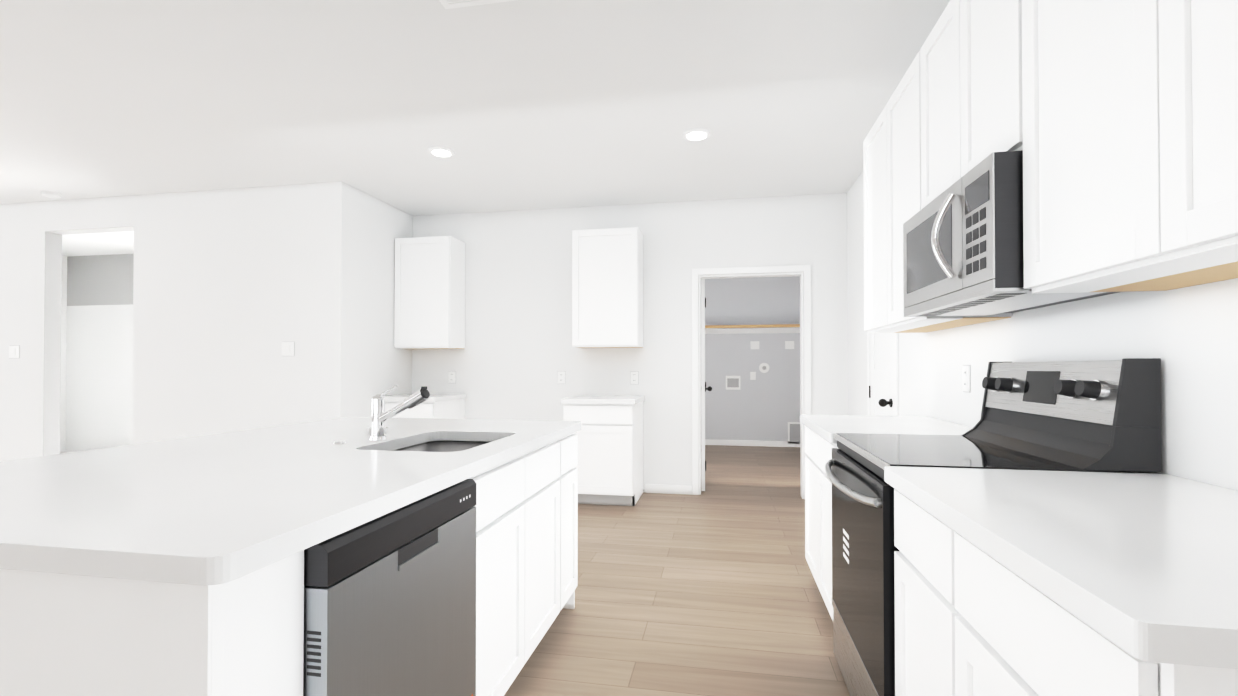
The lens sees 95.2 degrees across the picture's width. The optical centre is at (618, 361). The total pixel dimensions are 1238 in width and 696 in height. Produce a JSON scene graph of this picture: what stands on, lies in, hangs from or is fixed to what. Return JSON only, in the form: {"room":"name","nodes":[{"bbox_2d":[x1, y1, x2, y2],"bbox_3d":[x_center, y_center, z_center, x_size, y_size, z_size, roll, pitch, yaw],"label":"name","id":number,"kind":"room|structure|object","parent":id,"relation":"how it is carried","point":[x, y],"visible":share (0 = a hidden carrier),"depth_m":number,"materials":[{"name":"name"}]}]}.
{"room":"kitchen","nodes":[
{"label":"kitchen","id":0,"kind":"room"},
{"bbox_2d":[60,256,67,451],"bbox_3d":[-7.524,-0.092,9.341,0.120,2.740,6.930,0,-1,10],"label":"wall","id":1,"kind":"structure","parent":0,"point":[64,294],"depth_m":7.87,"materials":[{"name":"paint"}]},
{"bbox_2d":[64,254,133,451],"bbox_3d":[-4.863,-0.112,7.430,5.750,2.740,0.120,0,-1,10],"label":"wall","id":2,"kind":"structure","parent":0,"point":[96,351],"depth_m":7.80,"materials":[{"name":"paint"}]},
{"bbox_2d":[0,182,328,461],"bbox_3d":[-5.759,-0.134,5.420,6.780,2.740,0.140,0,-1,10],"label":"wall","id":3,"kind":"structure","parent":0,"point":[230,291],"depth_m":4.97,"materials":[{"name":"paint"}]},
{"bbox_2d":[9,345,19,357],"bbox_3d":[-5.713,-0.095,5.335,0.126,0.124,0.009,0,-1,10],"label":"light switch","id":4,"kind":"object","parent":3,"relation":"attached to","point":[14,350],"depth_m":5.33,"materials":[{"name":"white plastic"}]},
{"bbox_2d":[43,226,133,455],"bbox_3d":[-4.869,0.004,5.255,1.010,2.460,0.137,0,-1,10],"label":"door frame","id":5,"kind":"structure","parent":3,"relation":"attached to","point":[52,342],"depth_m":5.34,"materials":[{"name":"paint"}]},
{"bbox_2d":[328,181,412,418],"bbox_3d":[-2.279,-0.136,5.264,0.120,2.740,1.100,0,-1,10],"label":"wall","id":6,"kind":"structure","parent":0,"point":[367,360],"depth_m":4.98,"materials":[{"name":"paint"}]},
{"bbox_2d":[0,0,949,256],"bbox_3d":[-2.832,-1.567,4.161,13.400,0.100,16.000,0,-1,10],"label":"ceiling","id":7,"kind":"structure","parent":0,"point":[516,105],"depth_m":3.26,"materials":[{"name":"paint"}]},
{"bbox_2d":[41,191,61,198],"bbox_3d":[-5.069,-1.489,5.042,0.132,0.038,0.132,0,-1,10],"label":"smoke detector","id":8,"kind":"object","parent":7,"relation":"attached to","point":[51,194],"visible":1,"depth_m":5.01,"materials":[{"name":"white plastic"}]},
{"bbox_2d":[428,146,454,157],"bbox_3d":[-1.280,-1.511,4.077,0.189,0.013,0.189,0,-1,-34],"label":"recessed light","id":9,"kind":"object","parent":7,"relation":"in","point":[443,152],"depth_m":4.06,"materials":[{"name":"white paint"}]},
{"bbox_2d":[439,0,515,8],"bbox_3d":[-0.625,-1.533,2.211,0.330,0.010,0.410,0,-1,10],"label":"ceiling vent","id":10,"kind":"object","parent":7,"relation":"in","point":[448,4],"visible":0.95,"depth_m":2.40,"materials":[{"name":"white paint"}]},
{"bbox_2d":[682,128,710,140],"bbox_3d":[0.519,-1.515,3.774,0.189,0.013,0.189,0,-1,-34],"label":"recessed light","id":11,"kind":"object","parent":7,"relation":"in","point":[698,134],"depth_m":3.75,"materials":[{"name":"white paint"}]},
{"bbox_2d":[412,193,847,492],"bbox_3d":[-0.032,-0.133,5.468,4.465,2.740,0.120,0,-1,10],"label":"wall","id":12,"kind":"structure","parent":0,"point":[514,356],"depth_m":5.37,"materials":[{"name":"paint"}]},
{"bbox_2d":[394,236,464,348],"bbox_3d":[-1.864,-0.667,5.579,0.577,1.070,0.335,0,-1,10],"label":"upper cabinet","id":13,"kind":"object","parent":12,"relation":"attached to","point":[429,308],"visible":1,"depth_m":5.43,"materials":[{"name":"white paint"}]},
{"bbox_2d":[448,371,455,382],"bbox_3d":[-1.688,0.154,5.706,0.081,0.124,0.008,0,-1,10],"label":"outlet","id":14,"kind":"object","parent":12,"relation":"attached to","point":[451,374],"depth_m":5.70,"materials":[{"name":"white plastic"}]},
{"bbox_2d":[557,371,564,383],"bbox_3d":[-0.562,0.152,5.498,0.081,0.124,0.008,0,-1,10],"label":"outlet","id":15,"kind":"object","parent":12,"relation":"attached to","point":[560,374],"depth_m":5.50,"materials":[{"name":"white plastic"}]},
{"bbox_2d":[572,227,642,347],"bbox_3d":[-0.101,-0.671,5.252,0.610,1.070,0.335,0,-1,10],"label":"upper cabinet","id":16,"kind":"object","parent":12,"relation":"attached to","point":[607,288],"visible":1,"depth_m":5.10,"materials":[{"name":"white paint"}]},
{"bbox_2d":[630,371,638,383],"bbox_3d":[0.145,0.151,5.367,0.081,0.124,0.008,0,-1,10],"label":"outlet","id":17,"kind":"object","parent":12,"relation":"attached to","point":[634,377],"depth_m":5.36,"materials":[{"name":"white plastic"}]},
{"bbox_2d":[645,484,691,494],"bbox_3d":[0.464,1.192,5.295,0.438,0.085,0.011,0,-1,10],"label":"baseboard","id":18,"kind":"structure","parent":12,"relation":"attached to","point":[668,489],"depth_m":5.29,"materials":[{"name":"white paint"}]},
{"bbox_2d":[701,279,711,490],"bbox_3d":[0.854,0.222,5.818,0.194,2.022,0.905,0,-1,10],"label":"laundry door","id":19,"kind":"structure","parent":12,"relation":"in","point":[703,387],"depth_m":5.37,"materials":[{"name":"white paint"}]},
{"bbox_2d":[692,265,810,498],"bbox_3d":[1.213,0.182,5.226,1.060,2.105,0.135,0,-1,10],"label":"door frame","id":20,"kind":"structure","parent":12,"relation":"attached to","point":[805,330],"depth_m":5.19,"materials":[{"name":"white paint"}]},
{"bbox_2d":[504,445,849,695],"bbox_3d":[-2.977,1.264,3.344,13.400,0.100,14.400,0,-1,10],"label":"floor","id":21,"kind":"structure","parent":0,"point":[712,589],"depth_m":2.86,"materials":[{"name":"brown wood"}]},
{"bbox_2d":[0,425,580,695],"bbox_3d":[-0.982,0.761,1.895,1.276,0.875,2.019,0,-1,10],"label":"kitchen island","id":22,"kind":"object","parent":21,"relation":"on","point":[380,551],"depth_m":1.07,"materials":[{"name":"white paint"}]},
{"bbox_2d":[0,417,580,588],"bbox_3d":[-1.008,0.343,1.906,1.320,0.119,2.050,0,-1,10],"label":"island countertop","id":23,"kind":"structure","parent":22,"relation":"on","point":[189,512],"depth_m":1.20,"materials":[{"name":"white stone"}]},
{"bbox_2d":[360,385,429,440],"bbox_3d":[-0.842,0.185,2.150,0.377,0.203,0.273,0,-1,10],"label":"faucet","id":24,"kind":"object","parent":23,"relation":"on","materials":[{"name":"silver metal"}]},
{"bbox_2d":[393,441,488,451],"bbox_3d":[-0.638,0.433,2.061,0.424,0.215,0.594,0,-1,10],"label":"sink","id":25,"kind":"object","parent":23,"relation":"in","point":[423,446],"depth_m":2.34,"materials":[{"name":"silver metal"}]},
{"bbox_2d":[303,479,475,695],"bbox_3d":[-0.749,0.758,1.330,0.611,0.868,0.603,0,-1,10],"label":"dishwasher","id":26,"kind":"object","parent":22,"relation":"in","point":[389,596],"depth_m":1.20,"materials":[{"name":"silver metal"}]},
{"bbox_2d":[384,394,465,418],"bbox_3d":[-1.883,0.779,5.409,0.597,0.915,0.645,0,-1,10],"label":"base cabinet","id":27,"kind":"object","parent":21,"relation":"on","point":[442,406],"visible":0.17,"depth_m":5.16,"materials":[{"name":"white paint"}]},
{"bbox_2d":[384,394,465,401],"bbox_3d":[-1.883,0.341,5.414,0.597,0.040,0.645,0,-1,10],"label":"countertop","id":28,"kind":"structure","parent":27,"relation":"on","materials":[{"name":"white stone"}]},
{"bbox_2d":[560,395,644,505],"bbox_3d":[-0.129,0.775,5.084,0.650,0.915,0.645,0,-1,10],"label":"base cabinet","id":29,"kind":"object","parent":21,"relation":"on","point":[609,466],"visible":0.75,"depth_m":4.80,"materials":[{"name":"white paint"}]},
{"bbox_2d":[560,395,644,403],"bbox_3d":[-0.129,0.338,5.089,0.650,0.040,0.645,0,-1,10],"label":"countertop","id":30,"kind":"structure","parent":29,"relation":"on","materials":[{"name":"white stone"}]},
{"bbox_2d":[802,423,811,571],"bbox_3d":[1.307,0.771,2.852,0.637,0.876,0.519,0,-1,10],"label":"base cabinet","id":31,"kind":"object","parent":21,"relation":"on","point":[808,434],"depth_m":3.06,"materials":[{"name":"white paint"}]},
{"bbox_2d":[812,431,837,620],"bbox_3d":[1.235,0.767,2.460,0.637,0.876,0.518,0,-1,10],"label":"base cabinet","id":32,"kind":"object","parent":21,"relation":"on","point":[821,451],"depth_m":2.63,"materials":[{"name":"white paint"}]},
{"bbox_2d":[800,415,972,442],"bbox_3d":[1.261,0.311,2.673,0.662,0.040,0.938,0,-1,10],"label":"countertop","id":33,"kind":"structure","parent":32,"relation":"on","point":[825,426],"depth_m":2.58,"materials":[{"name":"white stone"}]},
{"bbox_2d":[887,483,931,695],"bbox_3d":[1.006,0.754,1.224,0.637,0.876,0.465,0,-1,10],"label":"base cabinet","id":34,"kind":"object","parent":21,"relation":"on","point":[913,560],"depth_m":1.37,"materials":[{"name":"white paint"}]},
{"bbox_2d":[825,358,1161,695],"bbox_3d":[1.071,0.597,1.839,0.714,1.202,0.752,0,-1,10],"label":"range","id":35,"kind":"object","parent":21,"relation":"on","point":[1093,416],"visible":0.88,"depth_m":1.67,"materials":[{"name":"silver metal"}]},
{"bbox_2d":[928,515,1237,695],"bbox_3d":[0.933,0.749,0.828,0.637,0.876,0.600,0,-1,10],"label":"base cabinet","id":36,"kind":"object","parent":21,"relation":"on","point":[1009,582],"depth_m":0.89,"materials":[{"name":"white paint"}]},
{"bbox_2d":[884,466,1237,674],"bbox_3d":[0.950,0.293,0.992,0.662,0.040,0.953,0,-1,10],"label":"countertop","id":37,"kind":"structure","parent":36,"relation":"on","point":[1147,563],"depth_m":0.86,"materials":[{"name":"white stone"}]},
{"bbox_2d":[705,276,799,440],"bbox_3d":[1.685,-0.099,8.659,2.940,2.740,0.120,0,-1,10],"label":"wall","id":38,"kind":"structure","parent":0,"point":[764,406],"depth_m":8.52,"materials":[{"name":"paint"}]},
{"bbox_2d":[726,376,739,389],"bbox_3d":[1.729,0.320,8.570,0.193,0.198,0.029,0,-1,10],"label":"outlet plates","id":39,"kind":"object","parent":38,"relation":"attached to","point":[732,382],"depth_m":8.57,"materials":[{"name":"white plastic"}]},
{"bbox_2d":[705,439,799,446],"bbox_3d":[1.678,1.228,8.578,2.930,0.085,0.011,0,-1,10],"label":"baseboard","id":40,"kind":"structure","parent":38,"relation":"attached to","point":[707,441],"depth_m":8.52,"materials":[{"name":"white paint"}]},
{"bbox_2d":[705,324,799,333],"bbox_3d":[1.641,-0.482,8.399,2.940,0.100,0.414,0,-1,10],"label":"shelf","id":41,"kind":"object","parent":38,"relation":"attached to","point":[747,329],"visible":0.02,"depth_m":8.45,"materials":[{"name":"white wood"}]},
{"bbox_2d":[750,372,755,379],"bbox_3d":[2.020,0.212,8.517,0.074,0.106,0.029,0,-1,10],"label":"outlet plates","id":42,"kind":"object","parent":38,"relation":"attached to","point":[752,374],"depth_m":8.52,"materials":[{"name":"white plastic"}]},
{"bbox_2d":[750,341,758,348],"bbox_3d":[2.043,-0.255,8.518,0.117,0.106,0.029,0,-1,10],"label":"outlet plates","id":43,"kind":"object","parent":38,"relation":"attached to","point":[754,344],"depth_m":8.52,"materials":[{"name":"white plastic"}]},
{"bbox_2d":[759,363,768,372],"bbox_3d":[2.178,0.091,8.489,0.131,0.135,0.029,0,-1,10],"label":"outlet plates","id":44,"kind":"object","parent":38,"relation":"attached to","point":[764,367],"depth_m":8.48,"materials":[{"name":"white plastic"}]},
{"bbox_2d":[785,341,793,348],"bbox_3d":[2.542,-0.252,8.425,0.115,0.105,0.029,0,-1,10],"label":"outlet plates","id":45,"kind":"object","parent":38,"relation":"attached to","point":[788,344],"depth_m":8.43,"materials":[{"name":"white plastic"}]},
{"bbox_2d":[788,422,799,443],"bbox_3d":[2.601,1.055,8.400,0.158,0.314,0.029,0,-1,10],"label":"vent","id":46,"kind":"object","parent":38,"relation":"attached to","point":[793,427],"depth_m":8.40,"materials":[{"name":"white plastic"}]},
{"bbox_2d":[847,171,1237,490],"bbox_3d":[1.225,-0.189,0.319,0.120,2.740,9.550,0,-1,10],"label":"wall","id":47,"kind":"structure","parent":0,"point":[1188,336],"depth_m":1.61,"materials":[{"name":"paint"}]},
{"bbox_2d":[869,333,893,415],"bbox_3d":[1.786,0.200,3.926,0.088,2.024,0.609,0,-1,10],"label":"pantry door","id":48,"kind":"structure","parent":47,"relation":"in","point":[881,391],"depth_m":3.91,"materials":[{"name":"white paint"}]},
{"bbox_2d":[867,331,898,415],"bbox_3d":[1.821,0.172,3.917,0.015,2.095,0.730,0,-1,10],"label":"door frame","id":49,"kind":"structure","parent":47,"relation":"attached to","point":[896,367],"depth_m":3.60,"materials":[{"name":"white paint"}]},
{"bbox_2d":[863,117,948,332],"bbox_3d":[1.462,-0.699,2.839,0.322,1.066,0.519,0,-1,10],"label":"upper cabinet","id":50,"kind":"object","parent":47,"relation":"attached to","point":[871,142],"depth_m":2.99,"materials":[{"name":"white paint"}]},
{"bbox_2d":[923,7,946,207],"bbox_3d":[1.302,-0.902,1.974,0.322,0.678,0.438,0,-1,10],"label":"upper cabinet","id":51,"kind":"object","parent":47,"relation":"attached to","point":[935,45],"depth_m":2.08,"materials":[{"name":"white paint"}]},
{"bbox_2d":[879,46,1011,331],"bbox_3d":[1.383,-0.703,2.413,0.322,1.066,0.587,0,-1,10],"label":"upper cabinet","id":52,"kind":"object","parent":47,"relation":"attached to","point":[901,119],"depth_m":2.51,"materials":[{"name":"white paint"}]},
{"bbox_2d":[962,365,970,392],"bbox_3d":[1.575,0.075,2.565,0.008,0.124,0.081,0,-1,10],"label":"outlet","id":53,"kind":"object","parent":47,"relation":"attached to","point":[966,378],"visible":1,"depth_m":2.53,"materials":[{"name":"white plastic"}]},
{"bbox_2d":[947,0,1014,187],"bbox_3d":[1.244,-0.905,1.662,0.322,0.678,0.438,0,-1,10],"label":"upper cabinet","id":54,"kind":"object","parent":47,"relation":"attached to","point":[980,33],"depth_m":1.73,"materials":[{"name":"white paint"}]},
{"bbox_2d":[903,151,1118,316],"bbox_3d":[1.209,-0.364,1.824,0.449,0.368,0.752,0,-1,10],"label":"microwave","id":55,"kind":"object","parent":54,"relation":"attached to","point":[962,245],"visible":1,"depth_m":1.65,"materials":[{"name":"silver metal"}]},
{"bbox_2d":[1015,0,1237,293],"bbox_3d":[1.161,-0.716,1.214,0.322,1.066,0.597,0,-1,10],"label":"upper cabinet","id":56,"kind":"object","parent":47,"relation":"attached to","point":[1115,122],"depth_m":1.28,"materials":[{"name":"white paint"}]},
{"bbox_2d":[1119,0,1237,271],"bbox_3d":[1.081,-0.721,0.778,0.322,1.066,0.529,0,-1,10],"label":"upper cabinet","id":57,"kind":"object","parent":47,"relation":"attached to","point":[1178,59],"depth_m":0.97,"materials":[{"name":"white paint"}]}
]}

